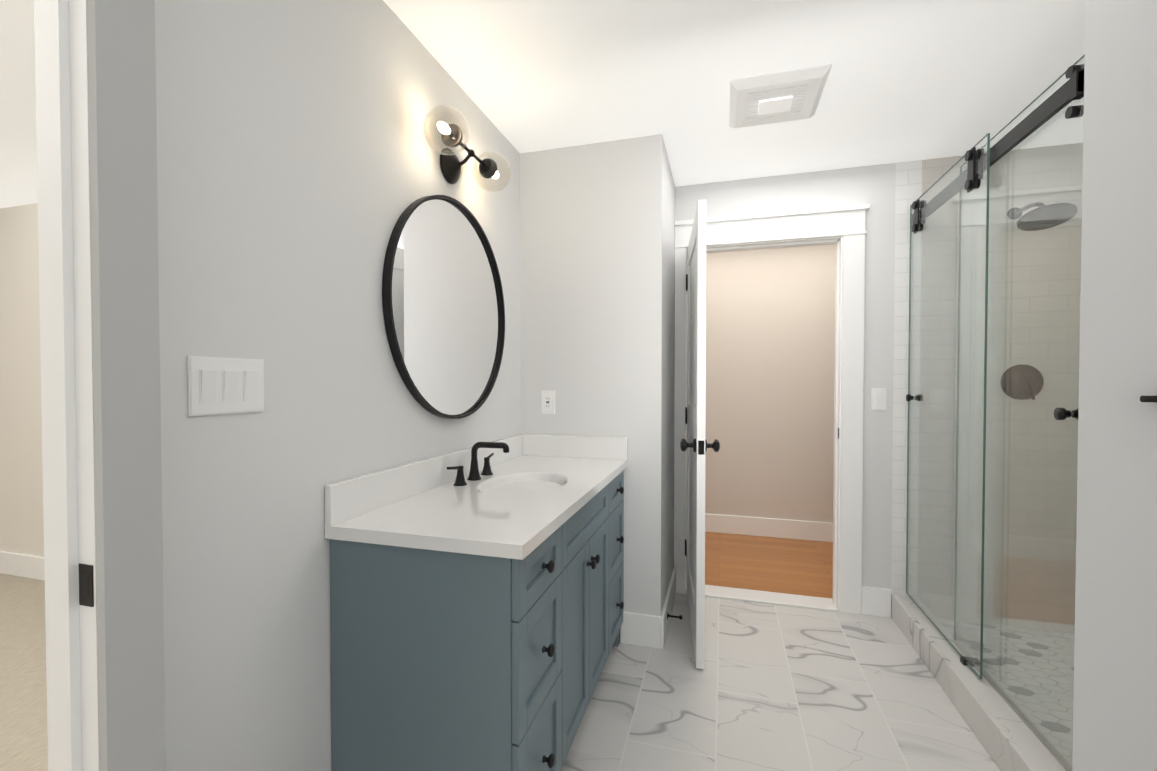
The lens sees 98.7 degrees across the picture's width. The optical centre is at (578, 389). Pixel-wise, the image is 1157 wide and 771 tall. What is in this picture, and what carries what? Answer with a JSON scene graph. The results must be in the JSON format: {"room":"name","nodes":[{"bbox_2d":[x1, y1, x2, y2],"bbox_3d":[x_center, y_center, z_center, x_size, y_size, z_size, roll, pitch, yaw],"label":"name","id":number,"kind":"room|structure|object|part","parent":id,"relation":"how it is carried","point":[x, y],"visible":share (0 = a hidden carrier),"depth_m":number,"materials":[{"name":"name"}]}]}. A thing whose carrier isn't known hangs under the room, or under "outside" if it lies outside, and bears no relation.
{"room":"bathroom","nodes":[
{"label":"bathroom","id":0,"kind":"room"},
{"bbox_2d":[0,0,37,207],"bbox_3d":[-3.489,-1.429,2.239,6.070,0.050,7.800,0,1,16],"label":"ceiling","id":1,"kind":"structure","parent":0,"point":[18,164],"depth_m":2.46,"materials":[{"name":"white paint"}]},
{"bbox_2d":[0,203,43,556],"bbox_3d":[-3.546,-0.095,2.278,6.190,2.620,8.040,0,1,16],"label":"wall","id":2,"kind":"structure","parent":0,"point":[21,503],"depth_m":3.18,"materials":[{"name":"white paint"}]},
{"bbox_2d":[0,551,44,580],"bbox_3d":[-4.626,1.125,3.502,3.205,0.140,0.015,0,1,16],"label":"baseboard","id":3,"kind":"structure","parent":2,"relation":"attached to","point":[23,565],"depth_m":3.17,"materials":[{"name":"white wood"}]},
{"bbox_2d":[0,573,47,770],"bbox_3d":[-3.489,1.242,2.284,6.070,0.048,7.800,0,1,16],"label":"floor carpet","id":4,"kind":"object","parent":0,"point":[23,718],"depth_m":2.12,"materials":[{"name":"beige carpet"}]},
{"bbox_2d":[87,0,165,770],"bbox_3d":[-0.714,0.042,0.757,0.100,2.400,0.077,0,1,16],"label":"wall","id":5,"kind":"structure","parent":0,"point":[125,307],"depth_m":0.73,"materials":[{"name":"grey paint"}]},
{"bbox_2d":[155,0,519,770],"bbox_3d":[-0.581,0.025,1.698,0.150,2.400,1.740,0,1,16],"label":"wall","id":6,"kind":"structure","parent":0,"point":[299,170],"depth_m":1.20,"materials":[{"name":"white paint"}]},
{"bbox_2d":[187,356,263,415],"bbox_3d":[-0.722,-0.008,1.030,0.012,0.116,0.162,0,1,16],"label":"switch plate","id":7,"kind":"object","parent":6,"relation":"attached to","point":[218,385],"visible":1,"depth_m":1.02,"materials":[{"name":"white plastic"}]},
{"bbox_3d":[-0.462,-0.300,1.882,0.028,0.818,0.818,0,1,16],"label":"mirror","id":8,"kind":"part","parent":6,"relation":"part of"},
{"bbox_2d":[423,105,510,191],"bbox_3d":[-0.402,-0.857,1.828,0.169,0.175,0.492,0,1,16],"label":"sconce","id":9,"kind":"object","parent":6,"relation":"attached to","point":[451,164],"visible":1,"depth_m":1.81,"materials":[{"name":"black metal"}]},
{"bbox_2d":[520,134,674,615],"bbox_3d":[0.096,0.006,2.807,0.830,2.400,0.770,0,1,16],"label":"wall","id":10,"kind":"structure","parent":0,"point":[597,288],"depth_m":2.40,"materials":[{"name":"white paint"}]},
{"bbox_2d":[541,391,554,413],"bbox_3d":[-0.152,0.062,2.475,0.070,0.116,0.008,0,1,16],"label":"outlet","id":11,"kind":"object","parent":10,"relation":"attached to","point":[547,402],"visible":1,"depth_m":2.47,"materials":[{"name":"white plastic"}]},
{"bbox_2d":[657,568,675,648],"bbox_3d":[0.479,1.134,2.634,0.018,0.150,0.645,0,1,16],"label":"baseboard","id":12,"kind":"structure","parent":10,"relation":"attached to","point":[662,621],"depth_m":2.44,"materials":[{"name":"white wood"}]},
{"bbox_2d":[667,613,681,619],"bbox_3d":[0.479,1.127,2.470,0.074,0.028,0.028,0,1,16],"label":"door stop","id":13,"kind":"object","parent":10,"relation":"attached to","point":[679,617],"visible":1,"depth_m":2.47,"materials":[{"name":"black metal"}]},
{"bbox_2d":[383,0,1085,186],"bbox_3d":[0.793,-1.193,1.282,3.010,0.050,5.990,0,1,16],"label":"ceiling","id":14,"kind":"structure","parent":0,"point":[911,80],"depth_m":1.83,"materials":[{"name":"white paint"}]},
{"bbox_2d":[729,64,831,128],"bbox_3d":[0.794,-1.162,2.009,0.350,0.036,0.350,0,1,16],"label":"ceiling vent","id":15,"kind":"object","parent":14,"relation":"in","point":[783,96],"visible":1,"depth_m":1.96,"materials":[{"name":"white plastic"}]},
{"bbox_2d":[705,244,835,522],"bbox_3d":[1.574,0.007,2.783,6.500,2.400,0.010,0,1,16],"label":"wall","id":16,"kind":"structure","parent":0,"point":[770,343],"depth_m":2.89,"materials":[{"name":"beige paint"}]},
{"bbox_2d":[705,514,832,541],"bbox_3d":[1.894,1.113,3.904,6.500,0.150,0.015,0,1,16],"label":"baseboard","id":17,"kind":"structure","parent":16,"relation":"attached to","point":[779,528],"depth_m":4.00,"materials":[{"name":"white wood"}]},
{"bbox_2d":[561,532,1000,770],"bbox_3d":[1.118,1.258,1.240,6.500,0.050,5.770,0,1,16],"label":"floor","id":18,"kind":"structure","parent":0,"point":[770,687],"depth_m":2.00,"materials":[{"name":"tile"}]},
{"bbox_2d":[325,458,627,770],"bbox_3d":[-0.201,0.799,1.838,0.562,0.848,1.277,0,1,16],"label":"bathroom vanity","id":19,"kind":"object","parent":18,"relation":"on","point":[476,602],"depth_m":1.27,"materials":[{"name":"blue"}]},
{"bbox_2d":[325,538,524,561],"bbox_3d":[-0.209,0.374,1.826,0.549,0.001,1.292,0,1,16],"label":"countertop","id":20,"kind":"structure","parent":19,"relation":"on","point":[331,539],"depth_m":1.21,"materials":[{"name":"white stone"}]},
{"bbox_2d":[939,619,1074,765],"bbox_3d":[1.986,1.211,1.895,0.800,0.022,1.265,0,1,16],"label":"shower floor","id":21,"kind":"structure","parent":18,"relation":"on","point":[1035,639],"depth_m":2.12,"materials":[{"name":"white tile"}]},
{"bbox_2d":[674,143,1082,633],"bbox_3d":[1.632,0.008,2.699,2.180,2.400,0.120,0,1,16],"label":"wall","id":22,"kind":"structure","parent":0,"point":[916,180],"depth_m":2.55,"materials":[{"name":"tile"}]},
{"bbox_2d":[680,200,719,668],"bbox_3d":[0.613,0.192,2.520,0.204,2.015,0.806,0,1,16],"label":"bathroom door","id":23,"kind":"structure","parent":22,"relation":"in","point":[696,445],"depth_m":2.16,"materials":[{"name":"white wood"}]},
{"bbox_2d":[686,585,837,611],"bbox_3d":[1.042,1.199,2.886,0.814,0.012,0.150,0,1,16],"label":"sill","id":24,"kind":"structure","parent":22,"relation":"attached to","point":[792,600],"depth_m":2.86,"materials":[{"name":"white stone"}]},
{"bbox_2d":[674,204,869,614],"bbox_3d":[1.052,0.111,2.867,1.052,2.188,0.183,0,1,16],"label":"door frame","id":25,"kind":"structure","parent":22,"relation":"attached to","point":[842,228],"depth_m":2.70,"materials":[{"name":"white wood"}]},
{"bbox_2d":[871,388,885,409],"bbox_3d":[1.596,0.049,2.640,0.070,0.116,0.012,0,1,16],"label":"switch plate","id":26,"kind":"object","parent":22,"relation":"attached to","point":[878,398],"visible":1,"depth_m":2.64,"materials":[{"name":"white plastic"}]},
{"bbox_2d":[891,593,1065,770],"bbox_3d":[1.544,1.156,2.023,0.120,0.128,1.263,0,1,16],"label":"shower curb","id":27,"kind":"structure","parent":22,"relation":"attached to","point":[1009,740],"depth_m":1.81,"materials":[{"name":"stone"}]},
{"bbox_2d":[906,54,1084,770],"bbox_3d":[1.569,0.074,1.997,0.099,2.037,1.257,0,1,16],"label":"shower door","id":28,"kind":"structure","parent":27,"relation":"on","point":[978,163],"depth_m":1.87,"materials":[{"name":"clear glass"}]},
{"bbox_2d":[1001,364,1043,399],"bbox_3d":[2.191,-0.037,2.436,0.176,0.176,0.067,0,1,16],"label":"shower valve","id":29,"kind":"object","parent":22,"relation":"attached to","point":[1004,385],"depth_m":2.46,"materials":[{"name":"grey metal"}]},
{"bbox_2d":[1007,202,1077,230],"bbox_3d":[2.113,-0.819,2.297,0.200,0.162,0.352,0,1,16],"label":"shower head","id":30,"kind":"object","parent":22,"relation":"attached to","point":[1037,217],"depth_m":2.22},
{"bbox_2d":[1072,0,1156,770],"bbox_3d":[1.768,0.033,1.245,0.866,2.400,0.065,0,1,16],"label":"wall","id":31,"kind":"structure","parent":0,"point":[1115,693],"depth_m":1.31,"materials":[{"name":"white paint"}]},
{"bbox_2d":[1140,396,1156,401],"bbox_3d":[1.717,0.024,1.192,0.600,0.066,0.062,0,1,16],"label":"towel bar","id":32,"kind":"object","parent":31,"relation":"attached to","point":[1148,398],"visible":1,"depth_m":1.25,"materials":[{"name":"black metal"}]},
{"bbox_3d":[-0.995,0.057,-0.126,0.145,2.400,2.005,0,1,16],"label":"wall","id":33,"kind":"structure","parent":0,"visible":0},
{"bbox_2d":[34,0,98,770],"bbox_3d":[-0.867,0.189,0.307,0.105,2.120,0.925,0,1,16],"label":"door frame","id":34,"kind":"structure","parent":33,"relation":"attached to","point":[62,140],"depth_m":0.71,"materials":[{"name":"white wood"}]}
]}

